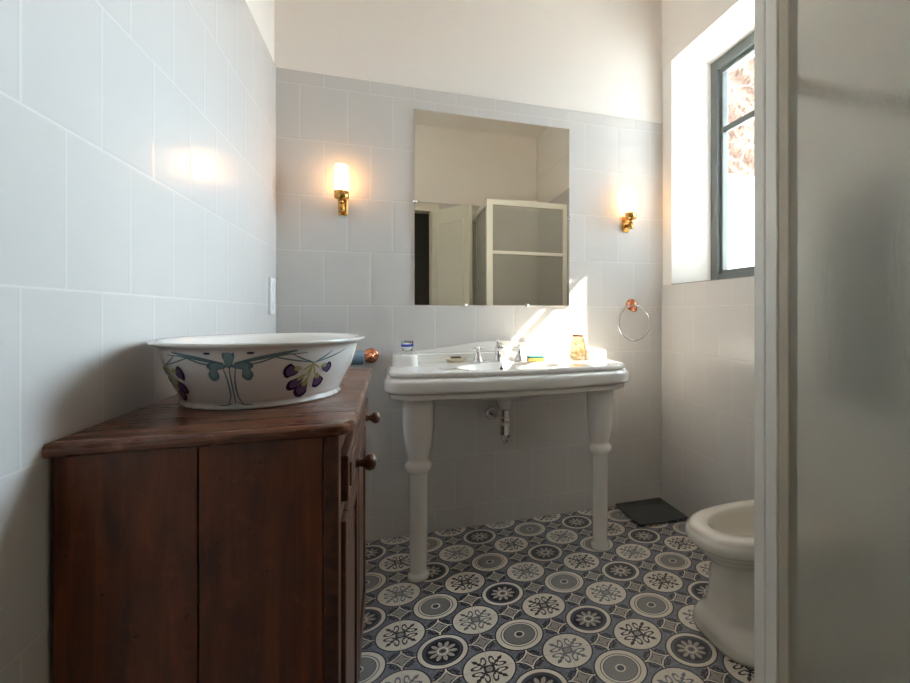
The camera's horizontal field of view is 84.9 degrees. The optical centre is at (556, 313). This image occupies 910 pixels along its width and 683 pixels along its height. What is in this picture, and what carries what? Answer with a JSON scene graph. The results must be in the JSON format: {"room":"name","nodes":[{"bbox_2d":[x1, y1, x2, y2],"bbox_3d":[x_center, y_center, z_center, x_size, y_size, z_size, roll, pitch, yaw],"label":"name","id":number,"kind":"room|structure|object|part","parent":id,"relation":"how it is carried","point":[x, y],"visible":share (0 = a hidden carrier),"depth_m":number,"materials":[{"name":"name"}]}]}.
{"room":"bathroom","nodes":[
{"label":"bathroom","id":0,"kind":"room"},
{"bbox_2d":[0,0,275,682],"bbox_3d":[-0.934,-0.400,0.907,0.200,3.000,2.725,0,0,-19],"label":"wall","id":1,"kind":"structure","parent":0,"point":[138,137],"depth_m":0.89,"materials":[{"name":"tile"}]},
{"bbox_2d":[269,277,275,313],"bbox_3d":[-1.240,-0.075,2.121,0.014,0.160,0.090,0,0,-19],"label":"wall socket","id":2,"kind":"object","parent":1,"relation":"attached to","point":[272,281],"visible":1,"depth_m":2.10,"materials":[{"name":"white plastic"}]},
{"bbox_2d":[274,0,662,540],"bbox_3d":[-0.306,-0.400,2.662,2.532,3.000,0.200,0,0,-19],"label":"wall","id":3,"kind":"structure","parent":0,"point":[352,76],"depth_m":2.51,"materials":[{"name":"tile"}]},
{"bbox_2d":[334,164,348,215],"bbox_3d":[-1.000,-0.575,2.262,0.065,0.219,0.102,0,0,-19],"label":"wall sconce","id":4,"kind":"object","parent":3,"relation":"attached to","point":[341,193],"visible":1,"depth_m":2.22,"materials":[{"name":"gold metal"}]},
{"bbox_3d":[-0.994,-0.613,2.245,0.057,0.142,0.057,0,0,-19],"label":"lamp shade","id":5,"kind":"part","parent":4,"relation":"part of","materials":[{"name":"white glass"}]},
{"bbox_3d":[-1.001,-0.504,2.267,0.028,0.061,0.075,0,0,-19],"label":"arm","id":6,"kind":"part","parent":4,"relation":"part of","materials":[{"name":"gold metal"}]},
{"bbox_2d":[364,348,378,362],"bbox_3d":[-0.969,0.205,2.291,0.244,0.072,0.068,0,0,-19],"label":"holder","id":7,"kind":"object","parent":3,"relation":"attached to","point":[371,355],"visible":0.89,"depth_m":2.34,"materials":[{"name":"orange metal"}]},
{"bbox_2d":[351,351,363,364],"bbox_3d":[-0.976,0.208,2.259,0.150,0.067,0.067,0,0,-19],"label":"roll","id":8,"kind":"object","parent":7,"relation":"on","point":[358,359],"visible":0.38,"depth_m":2.25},
{"bbox_2d":[412,109,570,306],"bbox_3d":[-0.317,-0.523,2.543,0.841,0.983,0.017,0,0,-19],"label":"wall mirror","id":9,"kind":"object","parent":3,"relation":"attached to","point":[491,199],"visible":1,"depth_m":2.54,"materials":[{"name":"white mirror"}]},
{"bbox_2d":[622,191,636,232],"bbox_3d":[0.410,-0.575,2.749,0.065,0.219,0.102,0,0,-19],"label":"wall sconce","id":10,"kind":"object","parent":3,"relation":"attached to","point":[630,214],"visible":1,"depth_m":2.71,"materials":[{"name":"gold metal"}]},
{"bbox_3d":[0.409,-0.504,2.754,0.028,0.061,0.075,0,0,-19],"label":"arm","id":11,"kind":"part","parent":10,"relation":"part of","materials":[{"name":"gold metal"}]},
{"bbox_3d":[0.417,-0.613,2.731,0.057,0.142,0.057,0,0,-19],"label":"lamp shade","id":12,"kind":"part","parent":10,"relation":"part of","materials":[{"name":"white glass"}]},
{"bbox_2d":[618,299,649,340],"bbox_3d":[0.437,0.038,2.787,0.193,0.243,0.060,0,0,-10],"label":"towel ring","id":13,"kind":"object","parent":3,"relation":"attached to","point":[631,304],"visible":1,"depth_m":2.76,"materials":[{"name":"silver metal"}]},
{"bbox_2d":[358,506,753,682],"bbox_3d":[0.137,1.160,1.378,2.532,0.120,2.916,0,0,-19],"label":"floor","id":14,"kind":"structure","parent":0,"point":[527,600],"depth_m":1.80,"materials":[{"name":"tile"}]},
{"bbox_2d":[42,368,379,682],"bbox_3d":[-0.699,0.648,1.240,0.460,0.905,0.944,0,0,-19],"label":"dresser","id":15,"kind":"object","parent":14,"relation":"on","point":[190,545],"visible":0.97,"depth_m":0.80,"materials":[{"name":"brown wood"}]},
{"bbox_3d":[-0.586,0.643,0.796,0.369,0.854,0.008,0,0,-19],"label":"panel","id":16,"kind":"part","parent":15,"relation":"part of","materials":[{"name":"brown wood"}]},
{"bbox_2d":[146,332,365,409],"bbox_3d":[-0.671,0.125,1.133,0.434,0.141,0.550,0,0,-19],"label":"basin","id":17,"kind":"object","parent":15,"relation":"on","point":[251,370],"visible":1,"depth_m":0.97,"materials":[{"name":"white ceramic"}]},
{"bbox_3d":[-0.547,0.658,1.290,0.025,0.884,0.921,0,0,-19],"label":"frame","id":18,"kind":"part","parent":15,"relation":"part of","materials":[{"name":"brown wood"}]},
{"bbox_3d":[-0.471,0.693,1.093,0.026,0.606,0.392,0,0,-19],"label":"door","id":19,"kind":"part","parent":15,"relation":"part of","materials":[{"name":"brown wood"}]},
{"bbox_3d":[-0.471,0.693,1.093,0.018,0.495,0.292,0,0,-19],"label":"door panel","id":20,"kind":"part","parent":15,"relation":"part of","materials":[{"name":"brown wood"}]},
{"bbox_3d":[-0.539,0.311,1.297,0.036,0.086,0.821,0,0,-19],"label":"drawer","id":21,"kind":"part","parent":15,"relation":"part of","materials":[{"name":"brown wood"}]},
{"bbox_3d":[-0.611,0.693,1.498,0.018,0.495,0.292,0,0,-19],"label":"door panel","id":22,"kind":"part","parent":15,"relation":"part of","materials":[{"name":"brown wood"}]},
{"bbox_3d":[-0.611,0.693,1.498,0.026,0.606,0.392,0,0,-19],"label":"door","id":23,"kind":"part","parent":15,"relation":"part of","materials":[{"name":"brown wood"}]},
{"bbox_3d":[-0.418,0.326,1.062,0.046,0.037,0.037,0,0,-19],"label":"knob","id":24,"kind":"part","parent":15,"relation":"part of","materials":[{"name":"brown wood"}]},
{"bbox_3d":[-0.575,0.326,1.515,0.046,0.037,0.037,0,0,-19],"label":"knob","id":25,"kind":"part","parent":15,"relation":"part of","materials":[{"name":"brown wood"}]},
{"bbox_2d":[384,340,628,582],"bbox_3d":[-0.228,0.615,2.278,1.096,0.970,0.574,0,0,-19],"label":"washbasin","id":26,"kind":"object","parent":14,"relation":"on","point":[500,371],"visible":0.97,"depth_m":2.10,"materials":[{"name":"white ceramic"}]},
{"bbox_2d":[401,341,413,351],"bbox_3d":[-0.706,0.156,2.295,0.058,0.052,0.058,0,0,-19],"label":"tumbler","id":27,"kind":"object","parent":26,"relation":"on","point":[407,346],"visible":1,"depth_m":2.27,"materials":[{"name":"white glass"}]},
{"bbox_3d":[-0.575,0.720,2.021,0.125,0.760,0.125,0,0,-19],"label":"leg","id":28,"kind":"part","parent":26,"relation":"part of","materials":[{"name":"white ceramic"}]},
{"bbox_2d":[445,357,466,361],"bbox_3d":[-0.482,0.223,2.332,0.110,0.020,0.072,0,0,-19],"label":"soap dish","id":29,"kind":"object","parent":26,"relation":"on","point":[449,359],"visible":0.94,"depth_m":2.31,"materials":[{"name":"beige ceramic"}]},
{"bbox_2d":[471,346,483,361],"bbox_3d":[-0.380,0.195,2.339,0.058,0.078,0.058,0,0,-19],"label":"tap","id":30,"kind":"object","parent":26,"relation":"on","point":[477,358],"depth_m":2.33,"materials":[{"name":"silver metal"}]},
{"bbox_3d":[-0.275,0.182,2.348,0.048,0.104,0.119,0,0,-19],"label":"spout","id":31,"kind":"part","parent":26,"relation":"part of","materials":[{"name":"silver metal"}]},
{"bbox_2d":[384,358,628,409],"bbox_3d":[-0.228,0.340,2.277,1.096,0.211,0.574,0,0,-19],"label":"basin","id":32,"kind":"object","parent":26,"relation":"in","point":[503,381],"depth_m":2.05,"materials":[{"name":"white ceramic"}]},
{"bbox_2d":[513,345,524,360],"bbox_3d":[-0.185,0.195,2.396,0.058,0.078,0.058,0,0,-19],"label":"tap","id":33,"kind":"object","parent":26,"relation":"on","point":[519,357],"depth_m":2.38,"materials":[{"name":"silver metal"}]},
{"bbox_2d":[527,355,543,361],"bbox_3d":[-0.103,0.220,2.357,0.080,0.026,0.050,0,0,-12],"label":"sponge","id":34,"kind":"object","parent":26,"relation":"on","point":[540,358],"visible":1,"depth_m":2.33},
{"bbox_2d":[569,334,586,359],"bbox_3d":[0.106,0.170,2.429,0.089,0.126,0.088,0,0,-19],"label":"vase","id":35,"kind":"object","parent":26,"relation":"on","point":[577,350],"visible":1,"depth_m":2.40,"materials":[{"name":"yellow glass"}]},
{"bbox_3d":[0.205,0.720,2.290,0.125,0.760,0.125,0,0,-19],"label":"leg","id":36,"kind":"part","parent":26,"relation":"part of","materials":[{"name":"white ceramic"}]},
{"bbox_2d":[615,497,687,526],"bbox_3d":[0.515,1.089,2.664,0.288,0.023,0.290,0,0,-19],"label":"bathroom scale","id":37,"kind":"object","parent":14,"relation":"on","point":[644,512],"visible":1,"depth_m":2.64,"materials":[{"name":"black glass"}]},
{"bbox_2d":[685,498,753,667],"bbox_3d":[0.724,0.876,1.701,0.565,0.448,0.370,0,0,-19],"label":"bidet","id":38,"kind":"object","parent":14,"relation":"on","point":[724,532],"visible":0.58,"depth_m":1.59,"materials":[{"name":"beige ceramic"}]},
{"bbox_2d":[754,0,909,682],"bbox_3d":[0.944,0.058,0.785,0.747,2.085,0.962,0,0,-19],"label":"shower enclosure","id":39,"kind":"object","parent":14,"relation":"on","point":[832,77],"visible":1,"depth_m":0.93,"materials":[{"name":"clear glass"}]},
{"bbox_3d":[0.487,0.010,1.090,0.052,1.990,0.067,0,0,-19],"label":"corner post","id":40,"kind":"part","parent":39,"relation":"part of","materials":[{"name":"white metal"}]},
{"bbox_2d":[662,0,753,517],"bbox_3d":[1.214,-0.400,1.649,0.320,3.000,2.725,0,0,-19],"label":"wall","id":41,"kind":"structure","parent":0,"point":[708,326],"depth_m":2.63,"materials":[{"name":"tile"}]},
{"bbox_2d":[671,275,753,284],"bbox_3d":[0.889,-0.166,2.490,0.248,0.005,0.705,0,0,-19],"label":"trim","id":42,"kind":"structure","parent":41,"relation":"attached to","point":[753,275],"depth_m":2.41,"materials":[{"name":"white tile"}]},
{"bbox_2d":[711,31,753,279],"bbox_3d":[1.027,-0.806,2.532,0.060,1.283,0.636,0,0,-19],"label":"window","id":43,"kind":"structure","parent":41,"relation":"in","point":[720,69],"depth_m":2.76,"materials":[{"name":"grey paint"}]},
{"bbox_2d":[733,55,753,69],"bbox_3d":[1.987,-1.993,1.056,0.755,0.114,5.700,0,0,-19],"label":"sky","id":44,"kind":"structure","parent":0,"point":[753,55],"depth_m":3.75,"materials":[{"name":"white"}]},
{"label":"outside","id":45,"kind":"structure","parent":0,"visible":0},
{"bbox_3d":[18.257,1.800,11.591,37.920,0.200,50.000,0,0,-19],"label":"ground","id":46,"kind":"structure","parent":45,"visible":0},
{"bbox_2d":[728,174,753,268],"bbox_3d":[1.272,0.330,3.761,1.140,2.740,0.300,0,0,-19],"label":"wall","id":47,"kind":"structure","parent":46,"relation":"on","point":[740,187],"depth_m":3.67,"materials":[{"name":"white paint"}]},
{"bbox_2d":[728,57,753,175],"bbox_3d":[0.709,-0.525,5.393,1.140,4.450,3.068,0,0,-19],"label":"stone building","id":48,"kind":"structure","parent":46,"relation":"on","point":[741,79],"depth_m":4.11,"materials":[{"name":"stone"}]}
]}

